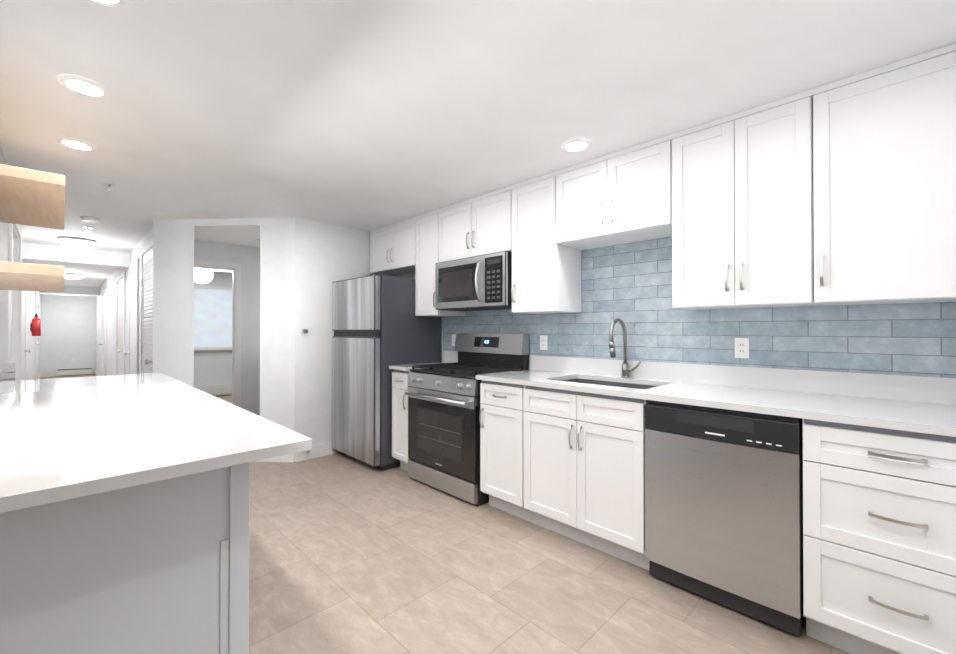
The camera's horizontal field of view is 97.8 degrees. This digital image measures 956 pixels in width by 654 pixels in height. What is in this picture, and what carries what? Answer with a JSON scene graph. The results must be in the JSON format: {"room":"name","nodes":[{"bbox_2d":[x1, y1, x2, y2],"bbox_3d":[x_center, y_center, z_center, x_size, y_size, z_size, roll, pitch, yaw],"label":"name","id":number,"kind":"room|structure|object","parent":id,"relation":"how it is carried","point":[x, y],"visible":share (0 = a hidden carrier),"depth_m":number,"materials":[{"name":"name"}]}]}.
{"room":"kitchen","nodes":[
{"label":"kitchen","id":0,"kind":"room"},
{"bbox_2d":[0,145,40,379],"bbox_3d":[-6.723,0.133,6.169,0.280,2.370,14.350,0,-1,-45],"label":"wall","id":1,"kind":"structure","parent":0,"point":[4,294],"depth_m":2.82,"materials":[{"name":"paint"}]},
{"bbox_2d":[8,223,21,380],"bbox_3d":[-3.620,0.234,3.169,0.150,2.130,0.960,0,-1,-45],"label":"trim","id":2,"kind":"structure","parent":1,"relation":"attached to","point":[14,301],"depth_m":3.48,"materials":[{"name":"white paint"}]},
{"bbox_2d":[21,291,30,379],"bbox_3d":[-6.726,0.231,6.200,0.077,2.175,1.050,0,-1,-45],"label":"door","id":3,"kind":"structure","parent":1,"relation":"in","point":[23,330],"depth_m":6.25,"materials":[{"name":"white paint"}]},
{"bbox_2d":[0,261,63,292],"bbox_3d":[-2.327,-0.245,2.152,0.269,0.045,1.150,0,-1,-45],"label":"shelf","id":4,"kind":"object","parent":1,"relation":"attached to","point":[17,276],"visible":1,"depth_m":1.89,"materials":[{"name":"brown wood"}]},
{"bbox_2d":[0,164,64,229],"bbox_3d":[-2.327,-0.645,2.155,0.269,0.045,1.150,0,-1,-45],"label":"shelf","id":5,"kind":"object","parent":1,"relation":"attached to","point":[30,197],"visible":1,"depth_m":2.00,"materials":[{"name":"brown wood"}]},
{"bbox_2d":[30,314,40,335],"bbox_3d":[-8.304,-0.038,7.825,0.135,0.415,0.151,0,-1,-45],"label":"fire extinguisher","id":6,"kind":"object","parent":1,"relation":"attached to","point":[35,326],"visible":1,"depth_m":7.78,"materials":[{"name":"red metal"}]},
{"bbox_2d":[35,291,40,379],"bbox_3d":[-10.045,0.252,9.528,0.077,2.175,1.050,0,-1,-45],"label":"door","id":7,"kind":"structure","parent":1,"relation":"in","point":[37,343],"depth_m":9.18,"materials":[{"name":"white paint"}]},
{"bbox_2d":[40,294,95,376],"bbox_3d":[-11.596,0.168,11.525,1.500,2.370,0.121,0,-1,-45],"label":"wall","id":8,"kind":"structure","parent":0,"point":[71,326],"depth_m":11.59,"materials":[{"name":"paint"}]},
{"bbox_2d":[56,367,92,375],"bbox_3d":[-11.295,1.234,11.677,0.750,0.200,0.078,0,-1,-45],"label":"baseboard heater","id":9,"kind":"object","parent":8,"relation":"attached to","point":[74,371],"visible":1,"depth_m":11.65,"materials":[{"name":"white paint"}]},
{"bbox_2d":[96,227,152,375],"bbox_3d":[-7.099,0.146,8.161,0.120,2.370,11.237,0,-1,-45],"label":"wall","id":10,"kind":"structure","parent":0,"point":[110,283],"depth_m":7.93,"materials":[{"name":"paint"}]},
{"bbox_2d":[38,370,99,378],"bbox_3d":[-7.488,1.268,7.680,1.100,0.120,11.115,0,-1,-45],"label":"baseboard","id":11,"kind":"structure","parent":10,"relation":"attached to","point":[96,374],"depth_m":11.12,"materials":[{"name":"white paint"}]},
{"bbox_2d":[99,288,106,375],"bbox_3d":[-8.404,0.251,9.329,0.077,2.175,1.050,0,-1,-45],"label":"door","id":12,"kind":"structure","parent":10,"relation":"in","point":[104,328],"depth_m":9.30,"materials":[{"name":"white paint"}]},
{"bbox_2d":[116,271,125,374],"bbox_3d":[-5.809,0.234,6.726,0.077,2.175,1.200,0,-1,-45],"label":"louvered door","id":13,"kind":"structure","parent":10,"relation":"in","point":[120,323],"depth_m":6.75,"materials":[{"name":"white paint"}]},
{"bbox_2d":[124,258,138,373],"bbox_3d":[-4.591,0.227,5.504,0.077,2.175,0.950,0,-1,-45],"label":"door","id":14,"kind":"structure","parent":10,"relation":"in","point":[133,323],"depth_m":5.50,"materials":[{"name":"white paint"}]},
{"bbox_2d":[140,238,152,373],"bbox_3d":[-3.645,0.196,4.555,0.077,2.225,1.050,0,-1,-45],"label":"louvered door","id":15,"kind":"structure","parent":10,"relation":"in","point":[146,334],"depth_m":4.65,"materials":[{"name":"white paint"}]},
{"bbox_2d":[153,217,294,461],"bbox_3d":[-2.498,0.120,4.140,1.458,2.370,0.134,0,0,4],"label":"wall","id":16,"kind":"structure","parent":0,"point":[172,298],"depth_m":4.06,"materials":[{"name":"paint"}]},
{"bbox_2d":[193,224,261,415],"bbox_3d":[-2.456,0.015,4.077,0.697,2.036,0.011,0,0,4],"label":"doorway","id":17,"kind":"object","parent":16,"relation":"attached to","point":[227,296],"visible":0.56,"depth_m":4.07,"materials":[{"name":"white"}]},
{"bbox_2d":[294,217,395,461],"bbox_3d":[-1.404,0.123,4.479,1.152,2.370,0.134,0,-1,-45],"label":"wall","id":18,"kind":"structure","parent":0,"point":[327,255],"depth_m":4.20,"materials":[{"name":"paint"}]},
{"bbox_2d":[370,217,413,275],"bbox_3d":[-0.779,-0.827,4.418,0.338,0.470,0.832,0,-1,-45],"label":"upper cabinet","id":19,"kind":"object","parent":18,"relation":"attached to","point":[392,245],"depth_m":4.29,"materials":[{"name":"white paint"}]},
{"bbox_2d":[396,273,442,361],"bbox_3d":[1.626,0.109,2.341,0.120,2.370,7.440,0,-1,-45],"label":"wall","id":20,"kind":"structure","parent":0,"point":[411,276],"depth_m":4.26,"materials":[{"name":"paint"}]},
{"bbox_2d":[414,211,464,316],"bbox_3d":[-0.363,-0.585,3.998,0.338,0.960,0.344,0,-1,-45],"label":"upper cabinet","id":21,"kind":"object","parent":20,"relation":"attached to","point":[424,265],"depth_m":3.90,"materials":[{"name":"white paint"}]},
{"bbox_2d":[434,186,509,262],"bbox_3d":[0.064,-0.822,3.571,0.338,0.492,0.860,0,-1,-45],"label":"upper cabinet","id":22,"kind":"object","parent":20,"relation":"attached to","point":[479,225],"depth_m":3.43,"materials":[{"name":"white paint"}]},
{"bbox_2d":[436,251,511,310],"bbox_3d":[0.024,-0.361,3.529,0.451,0.419,0.832,0,-1,-45],"label":"over-the-range microwave","id":23,"kind":"object","parent":22,"relation":"attached to","point":[479,283],"visible":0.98,"depth_m":3.36,"materials":[{"name":"silver metal"}]},
{"bbox_2d":[510,172,581,313],"bbox_3d":[0.510,-0.589,3.123,0.338,0.963,0.397,0,-1,-45],"label":"upper cabinet","id":24,"kind":"object","parent":20,"relation":"attached to","point":[546,278],"depth_m":3.00,"materials":[{"name":"white paint"}]},
{"bbox_2d":[554,136,665,250],"bbox_3d":[0.922,-0.824,2.711,0.338,0.499,0.766,0,-1,-45],"label":"upper cabinet","id":25,"kind":"object","parent":20,"relation":"attached to","point":[619,197],"depth_m":2.58,"materials":[{"name":"white paint"}]},
{"bbox_2d":[443,236,955,377],"bbox_3d":[0.889,-0.129,2.992,0.007,0.945,3.523,0,-1,-45],"label":"tile backsplash","id":26,"kind":"structure","parent":20,"relation":"attached to","point":[629,285],"depth_m":2.50,"materials":[{"name":"blue tile"}]},
{"bbox_2d":[452,334,455,345],"bbox_3d":[-0.234,0.130,4.105,0.008,0.116,0.072,0,-1,-45],"label":"electrical outlet","id":27,"kind":"object","parent":26,"relation":"attached to","point":[453,339],"visible":0.83,"depth_m":4.11,"materials":[{"name":"white plastic"}]},
{"bbox_2d":[540,335,547,349],"bbox_3d":[0.527,0.125,3.342,0.008,0.116,0.072,0,-1,-45],"label":"electrical outlet","id":28,"kind":"object","parent":26,"relation":"attached to","point":[543,342],"visible":1,"depth_m":3.34,"materials":[{"name":"white plastic"}]},
{"bbox_2d":[735,338,748,357],"bbox_3d":[1.499,0.119,2.367,0.008,0.116,0.072,0,-1,-45],"label":"electrical outlet","id":29,"kind":"object","parent":26,"relation":"attached to","point":[741,347],"visible":1,"depth_m":2.36,"materials":[{"name":"white plastic"}]},
{"bbox_2d":[666,96,789,309],"bbox_3d":[1.433,-0.592,2.197,0.338,0.970,0.674,0,-1,-45],"label":"upper cabinet","id":30,"kind":"object","parent":20,"relation":"attached to","point":[728,177],"depth_m":2.11,"materials":[{"name":"white paint"}]},
{"bbox_2d":[790,43,955,306],"bbox_3d":[1.796,-0.594,1.833,0.338,0.970,0.592,0,-1,-45],"label":"upper cabinet","id":31,"kind":"object","parent":20,"relation":"attached to","point":[841,192],"depth_m":1.74,"materials":[{"name":"white paint"}]},
{"bbox_2d":[40,374,849,653],"bbox_3d":[-5.181,1.346,4.274,7.200,0.080,19.800,0,-1,-45],"label":"floor","id":32,"kind":"structure","parent":0,"point":[348,554],"depth_m":2.08,"materials":[{"name":"tile"}]},
{"bbox_2d":[0,463,248,653],"bbox_3d":[-1.846,0.830,1.966,0.692,0.923,2.442,0,-1,-45],"label":"base cabinet","id":33,"kind":"object","parent":32,"relation":"on","point":[124,513],"depth_m":1.15,"materials":[{"name":"white paint"}]},
{"bbox_2d":[0,372,235,434],"bbox_3d":[-1.983,0.353,2.172,0.788,0.030,2.002,0,-1,-45],"label":"countertop","id":34,"kind":"structure","parent":33,"relation":"on","point":[40,404],"depth_m":1.91,"materials":[{"name":"white stone"}]},
{"bbox_2d":[0,407,311,514],"bbox_3d":[-1.317,0.345,0.915,1.620,0.030,0.718,0,-1,-45],"label":"countertop","id":35,"kind":"structure","parent":33,"relation":"on","point":[57,464],"depth_m":1.12,"materials":[{"name":"white stone"}]},
{"bbox_2d":[332,273,440,470],"bbox_3d":[-0.937,0.415,4.251,0.771,1.782,0.826,0,-1,-45],"label":"fridge","id":36,"kind":"object","parent":32,"relation":"on","point":[379,327],"visible":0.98,"depth_m":3.88,"materials":[{"name":"grey metal"}]},
{"bbox_2d":[392,370,410,470],"bbox_3d":[-0.476,0.842,3.905,0.618,0.923,0.250,0,-1,-45],"label":"base cabinet","id":37,"kind":"object","parent":32,"relation":"on","point":[400,378],"depth_m":3.70,"materials":[{"name":"white paint"}]},
{"bbox_2d":[389,362,453,369],"bbox_3d":[-0.484,0.364,3.901,0.647,0.030,0.261,0,-1,-45],"label":"countertop","id":38,"kind":"structure","parent":37,"relation":"on","point":[407,366],"depth_m":3.74,"materials":[{"name":"white stone"}]},
{"bbox_2d":[404,333,528,506],"bbox_3d":[-0.113,0.679,3.478,0.693,1.245,0.817,0,-1,-45],"label":"range","id":39,"kind":"object","parent":32,"relation":"on","point":[444,403],"visible":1,"depth_m":3.31,"materials":[{"name":"silver metal"}]},
{"bbox_2d":[479,374,584,520],"bbox_3d":[0.392,0.837,3.034,0.618,0.923,0.452,0,-1,-45],"label":"base cabinet","id":40,"kind":"object","parent":32,"relation":"on","point":[506,409],"depth_m":2.81,"materials":[{"name":"white paint"}]},
{"bbox_2d":[476,370,580,385],"bbox_3d":[0.381,0.358,3.033,0.647,0.030,0.480,0,-1,-45],"label":"countertop","id":41,"kind":"structure","parent":40,"relation":"on","point":[520,377],"depth_m":2.94,"materials":[{"name":"white stone"}]},
{"bbox_2d":[523,385,648,569],"bbox_3d":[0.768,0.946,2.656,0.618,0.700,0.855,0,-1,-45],"label":"base cabinet","id":42,"kind":"object","parent":32,"relation":"on","point":[562,445],"depth_m":2.37,"materials":[{"name":"white paint"}]},
{"bbox_2d":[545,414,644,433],"bbox_3d":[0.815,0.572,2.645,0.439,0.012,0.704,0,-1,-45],"label":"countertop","id":43,"kind":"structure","parent":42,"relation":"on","point":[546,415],"depth_m":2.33,"materials":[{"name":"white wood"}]},
{"bbox_2d":[563,378,657,388],"bbox_3d":[0.815,0.475,2.646,0.439,0.206,0.704,0,-1,-45],"label":"sink basin","id":44,"kind":"object","parent":43,"relation":"in","point":[599,381],"depth_m":2.82,"materials":[{"name":"grey metal"}]},
{"bbox_2d":[645,400,805,636],"bbox_3d":[1.287,0.833,2.115,0.612,0.919,0.629,0,-1,-45],"label":"dishwasher","id":45,"kind":"object","parent":32,"relation":"on","point":[724,507],"visible":0.88,"depth_m":1.86,"materials":[{"name":"grey metal"}]},
{"bbox_2d":[802,418,955,653],"bbox_3d":[1.716,0.828,1.706,0.618,0.923,0.540,0,-1,-45],"label":"base cabinet","id":46,"kind":"object","parent":32,"relation":"on","point":[879,506],"depth_m":1.53,"materials":[{"name":"white paint"}]},
{"bbox_2d":[633,382,955,437],"bbox_3d":[1.465,0.351,1.946,0.647,0.030,1.230,0,-1,-45],"label":"countertop","id":47,"kind":"structure","parent":46,"relation":"on","point":[879,413],"depth_m":1.80,"materials":[{"name":"white stone"}]},
{"bbox_2d":[609,318,640,377],"bbox_3d":[0.957,0.141,2.715,0.234,0.400,0.138,0,-1,-45],"label":"faucet","id":48,"kind":"object","parent":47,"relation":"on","point":[628,368],"depth_m":2.79,"materials":[{"name":"silver metal"}]},
{"bbox_2d":[0,0,955,286],"bbox_3d":[-5.181,-1.094,4.290,7.200,0.060,19.800,0,-1,-45],"label":"ceiling","id":49,"kind":"structure","parent":0,"point":[366,114],"depth_m":1.88,"materials":[{"name":"paint"}]},
{"bbox_2d":[64,273,83,278],"bbox_3d":[-7.954,-0.989,8.162,0.340,0.100,0.340,0,-1,-45],"label":"flush ceiling light","id":50,"kind":"object","parent":49,"relation":"attached to","point":[72,276],"visible":0.75,"depth_m":8.08,"materials":[{"name":"white glass"}]},
{"bbox_2d":[22,242,129,295],"bbox_3d":[-7.954,-0.939,8.161,1.100,0.200,7.400,0,-1,-45],"label":"ceiling beam","id":51,"kind":"structure","parent":49,"relation":"attached to","point":[34,253],"depth_m":5.63,"materials":[{"name":"paint"}]},
{"bbox_2d":[56,137,96,149],"bbox_3d":[-2.355,-1.070,2.447,0.176,0.009,0.176,0,-1,-45],"label":"recessed light","id":52,"kind":"object","parent":49,"relation":"in","point":[76,143],"visible":0.9,"depth_m":2.42,"materials":[{"name":"white plastic"}]},
{"bbox_2d":[58,236,96,248],"bbox_3d":[-4.847,-1.009,5.045,0.340,0.100,0.340,0,-1,-45],"label":"flush ceiling light","id":53,"kind":"object","parent":49,"relation":"attached to","point":[78,242],"visible":1,"depth_m":4.95,"materials":[{"name":"white glass"}]},
{"bbox_2d":[57,74,110,96],"bbox_3d":[-1.762,-1.074,1.866,0.176,0.009,0.176,0,-1,-45],"label":"recessed light","id":54,"kind":"object","parent":49,"relation":"in","point":[85,86],"visible":0.9,"depth_m":1.85,"materials":[{"name":"white plastic"}]},
{"bbox_2d":[80,216,98,222],"bbox_3d":[-3.788,-1.048,4.068,0.136,0.035,0.136,0,-1,-45],"label":"smoke detector","id":55,"kind":"object","parent":49,"relation":"attached to","point":[89,219],"visible":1,"depth_m":4.03,"materials":[{"name":"white plastic"}]},
{"bbox_2d":[103,183,114,190],"bbox_3d":[-2.778,-1.051,3.140,0.070,0.040,0.070,0,-1,-45],"label":"sprinkler","id":56,"kind":"object","parent":49,"relation":"attached to","point":[109,186],"visible":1,"depth_m":3.13,"materials":[{"name":"silver metal"}]},
{"bbox_2d":[91,0,129,6],"bbox_3d":[-1.218,-1.077,1.321,0.176,0.009,0.176,0,-1,-45],"label":"recessed light","id":57,"kind":"object","parent":49,"relation":"in","point":[120,3],"visible":1,"depth_m":1.38,"materials":[{"name":"white plastic"}]},
{"bbox_2d":[561,138,590,151],"bbox_3d":[0.579,-1.070,2.463,0.176,0.009,0.176,0,-1,-45],"label":"recessed light","id":58,"kind":"object","parent":49,"relation":"in","point":[574,145],"visible":0.9,"depth_m":2.45,"materials":[{"name":"white plastic"}]},
{"bbox_2d":[529,355,955,429],"bbox_3d":[1.059,0.394,2.360,0.637,0.340,2.390,0,-1,-45],"label":"backsplash","id":59,"kind":"structure","parent":0,"relation":"attached to","point":[592,400],"depth_m":2.31,"materials":[{"name":"white stone"}]}
]}

